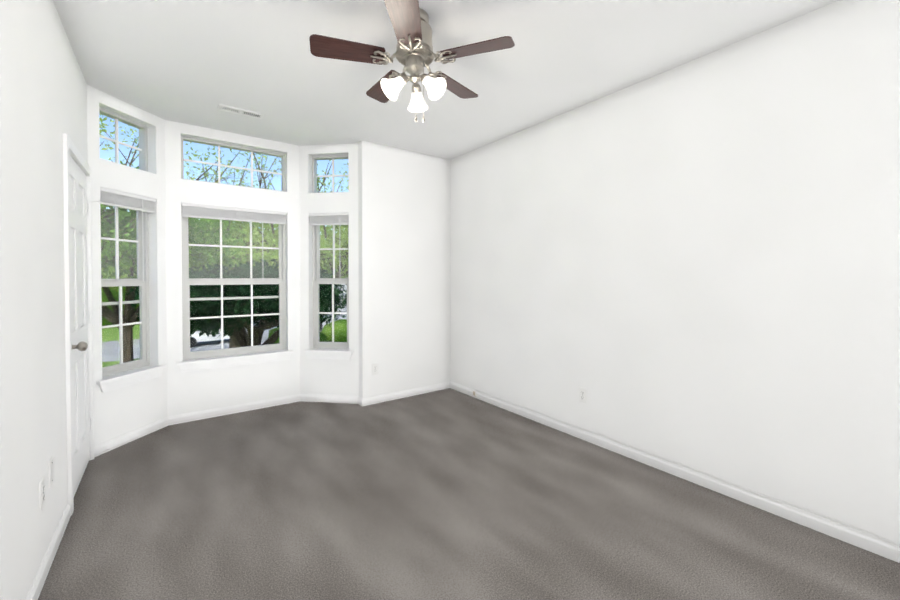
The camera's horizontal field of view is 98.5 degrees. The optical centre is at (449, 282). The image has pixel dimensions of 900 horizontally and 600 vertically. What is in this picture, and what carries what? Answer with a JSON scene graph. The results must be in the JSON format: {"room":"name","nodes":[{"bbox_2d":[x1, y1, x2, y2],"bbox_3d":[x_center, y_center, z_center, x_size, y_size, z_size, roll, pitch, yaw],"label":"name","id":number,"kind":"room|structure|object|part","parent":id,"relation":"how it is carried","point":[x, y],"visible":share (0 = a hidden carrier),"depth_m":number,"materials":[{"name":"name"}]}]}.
{"room":"empty bedroom","nodes":[
{"label":"empty bedroom","id":0,"kind":"room"},
{"bbox_2d":[0,0,90,599],"bbox_3d":[-1.447,-0.048,1.088,0.160,2.700,4.277,-1,1,-36],"label":"wall","id":1,"kind":"structure","parent":0,"point":[43,96],"depth_m":1.60,"materials":[{"name":"paint"}]},
{"bbox_2d":[39,476,44,510],"bbox_3d":[-1.777,0.919,1.692,0.007,0.122,0.076,-1,1,-36],"label":"outlet","id":2,"kind":"object","parent":1,"relation":"attached to","point":[41,491],"visible":0.91,"depth_m":1.68,"materials":[{"name":"white plastic"}]},
{"bbox_2d":[48,456,53,487],"bbox_3d":[-1.878,0.893,1.828,0.006,0.122,0.076,-1,1,-36],"label":"electrical outlet","id":3,"kind":"object","parent":1,"relation":"attached to","point":[51,469],"visible":0.98,"depth_m":1.82,"materials":[{"name":"white plastic"}]},
{"bbox_2d":[63,133,93,514],"bbox_3d":[-2.409,0.241,2.416,0.177,2.108,0.846,-1,1,-36],"label":"door frame","id":4,"kind":"structure","parent":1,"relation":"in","point":[72,149],"depth_m":2.15,"materials":[{"name":"white paint"}]},
{"bbox_2d":[69,154,108,495],"bbox_3d":[-2.346,0.261,2.501,0.137,2.026,0.784,-1,1,-36],"label":"door leaf","id":5,"kind":"structure","parent":1,"relation":"in","point":[79,319],"depth_m":2.49,"materials":[{"name":"white paint"}]},
{"bbox_2d":[72,341,87,350],"bbox_3d":[-2.146,0.372,2.240,0.079,0.066,0.066,-1,1,-36],"label":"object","id":6,"kind":"structure","parent":5,"relation":"attached to","point":[81,346],"depth_m":2.23,"materials":[{"name":"silver metal"}]},
{"bbox_3d":[-2.547,0.338,2.805,0.101,1.864,0.058,-1,1,-36],"label":"door hinges","id":7,"kind":"part","parent":5,"relation":"part of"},
{"bbox_2d":[26,381,899,599],"bbox_3d":[-0.265,1.248,2.308,3.170,0.076,4.495,-1,1,-36],"label":"baseboard","id":8,"kind":"structure","parent":1,"relation":"attached to","point":[862,540],"depth_m":2.76,"materials":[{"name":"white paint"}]},
{"bbox_2d":[87,85,167,445],"bbox_3d":[-2.639,-0.075,3.129,0.160,2.700,0.765,0,1,9],"label":"wall","id":9,"kind":"structure","parent":0,"point":[123,410],"depth_m":3.13,"materials":[{"name":"paint"}]},
{"bbox_2d":[96,107,166,392],"bbox_3d":[-2.616,-0.257,3.123,0.186,2.155,0.555,0,1,9],"label":"window","id":10,"kind":"structure","parent":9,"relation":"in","point":[121,374],"depth_m":3.19,"materials":[{"name":"white plastic"}]},
{"bbox_2d":[165,120,299,416],"bbox_3d":[-2.099,-0.084,3.831,1.270,2.700,0.160,-1,1,-36],"label":"wall","id":11,"kind":"structure","parent":0,"point":[194,391],"depth_m":3.69,"materials":[{"name":"paint"}]},
{"bbox_2d":[177,136,293,372],"bbox_3d":[-2.086,-0.266,3.809,0.995,2.155,0.186,-1,1,-36],"label":"window","id":12,"kind":"structure","parent":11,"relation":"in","point":[206,359],"depth_m":3.80,"materials":[{"name":"white plastic"}]},
{"bbox_2d":[299,143,358,395],"bbox_3d":[-1.257,-0.088,4.143,0.780,2.700,0.160,0,1,7],"label":"wall","id":13,"kind":"structure","parent":0,"point":[327,377],"depth_m":4.07,"materials":[{"name":"paint"}]},
{"bbox_2d":[303,155,352,359],"bbox_3d":[-1.264,-0.270,4.119,0.530,2.155,0.186,0,1,7],"label":"window bay","id":14,"kind":"object","parent":13,"relation":"in","point":[332,350],"visible":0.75,"depth_m":4.17,"materials":[{"name":"white plastic"}]},
{"bbox_2d":[358,141,362,397],"bbox_3d":[-0.875,-0.087,4.059,0.160,2.700,0.169,-1,1,-36],"label":"wall","id":15,"kind":"structure","parent":0,"point":[360,269],"depth_m":3.98,"materials":[{"name":"paint"}]},
{"bbox_2d":[362,141,449,397],"bbox_3d":[-0.425,-0.091,4.384,1.270,2.700,0.160,-1,1,-36],"label":"wall","id":16,"kind":"structure","parent":0,"point":[406,257],"depth_m":4.23,"materials":[{"name":"paint"}]},
{"bbox_2d":[372,363,378,374],"bbox_3d":[-0.777,0.904,4.034,0.076,0.122,0.007,-1,1,-36],"label":"outlet","id":17,"kind":"object","parent":16,"relation":"attached to","point":[375,370],"visible":1,"depth_m":4.03,"materials":[{"name":"white plastic"}]},
{"bbox_2d":[53,0,838,159],"bbox_3d":[-0.265,-1.473,2.272,3.490,0.120,4.815,-1,1,-36],"label":"ceiling","id":18,"kind":"structure","parent":0,"point":[194,62],"depth_m":2.46,"materials":[{"name":"paint"}]},
{"bbox_2d":[217,104,263,118],"bbox_3d":[-1.746,-1.422,3.241,0.330,0.008,0.115,-1,1,-36],"label":"ceiling vent","id":19,"kind":"object","parent":18,"relation":"in","point":[229,109],"visible":1,"depth_m":3.23,"materials":[{"name":"white metal"}]},
{"bbox_2d":[309,0,514,122],"bbox_3d":[-0.203,-1.122,2.089,1.025,0.576,0.988,-1,1,-36],"label":"ceiling fan","id":20,"kind":"object","parent":18,"relation":"hanging from","point":[414,54],"visible":1,"depth_m":1.99,"materials":[{"name":"brown wood"}]},
{"bbox_3d":[-0.516,-1.171,1.964,0.365,0.006,0.142,0,-10,-16],"label":"blade","id":21,"kind":"part","parent":20,"relation":"part of","materials":[{"name":"brown wood"}]},
{"bbox_3d":[-0.380,-1.176,2.343,0.142,0.006,0.365,13,-7,-34],"label":"blade","id":22,"kind":"part","parent":20,"relation":"part of","materials":[{"name":"brown wood"}]},
{"bbox_3d":[-0.197,-1.168,1.718,0.142,0.006,0.365,-11,0,2],"label":"blade","id":23,"kind":"part","parent":20,"relation":"part of","materials":[{"name":"brown wood"}]},
{"bbox_3d":[-0.187,-1.217,2.060,0.208,0.386,0.208,-1,1,-36],"label":"motor","id":24,"kind":"part","parent":20,"relation":"part of","materials":[{"name":"silver metal"}]},
{"bbox_3d":[0.022,-1.176,2.331,0.142,0.006,0.365,14,9,37],"label":"blade","id":25,"kind":"part","parent":20,"relation":"part of","materials":[{"name":"brown wood"}]},
{"label":"blade","id":26,"kind":"part","parent":20,"relation":"part of","materials":[{"name":"brown wood"}]},
{"bbox_2d":[38,388,899,599],"bbox_3d":[-0.265,1.346,2.309,3.490,0.120,4.815,-1,1,-36],"label":"floor","id":27,"kind":"structure","parent":0,"point":[449,494],"depth_m":2.08,"materials":[{"name":"grey carpet"}]},
{"bbox_2d":[450,0,899,544],"bbox_3d":[1.239,-0.074,3.056,0.160,2.700,4.270,-1,1,-36],"label":"wall","id":28,"kind":"structure","parent":0,"point":[694,264],"depth_m":2.36,"materials":[{"name":"paint"}]},
{"bbox_2d":[579,386,586,402],"bbox_3d":[1.076,0.915,3.149,0.007,0.122,0.076,-1,1,-36],"label":"outlet","id":29,"kind":"object","parent":28,"relation":"attached to","point":[584,395],"visible":1,"depth_m":3.14,"materials":[{"name":"white plastic"}]},
{"label":"outside","id":30,"kind":"structure","parent":0,"visible":0},
{"bbox_2d":[99,114,348,366],"bbox_3d":[-33.599,-1.392,67.226,200.000,12.969,139.250,-1,1,-36],"label":"trees","id":31,"kind":"object","parent":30,"point":[328,263],"depth_m":8.50,"materials":[{"name":"green plant"}]}
]}

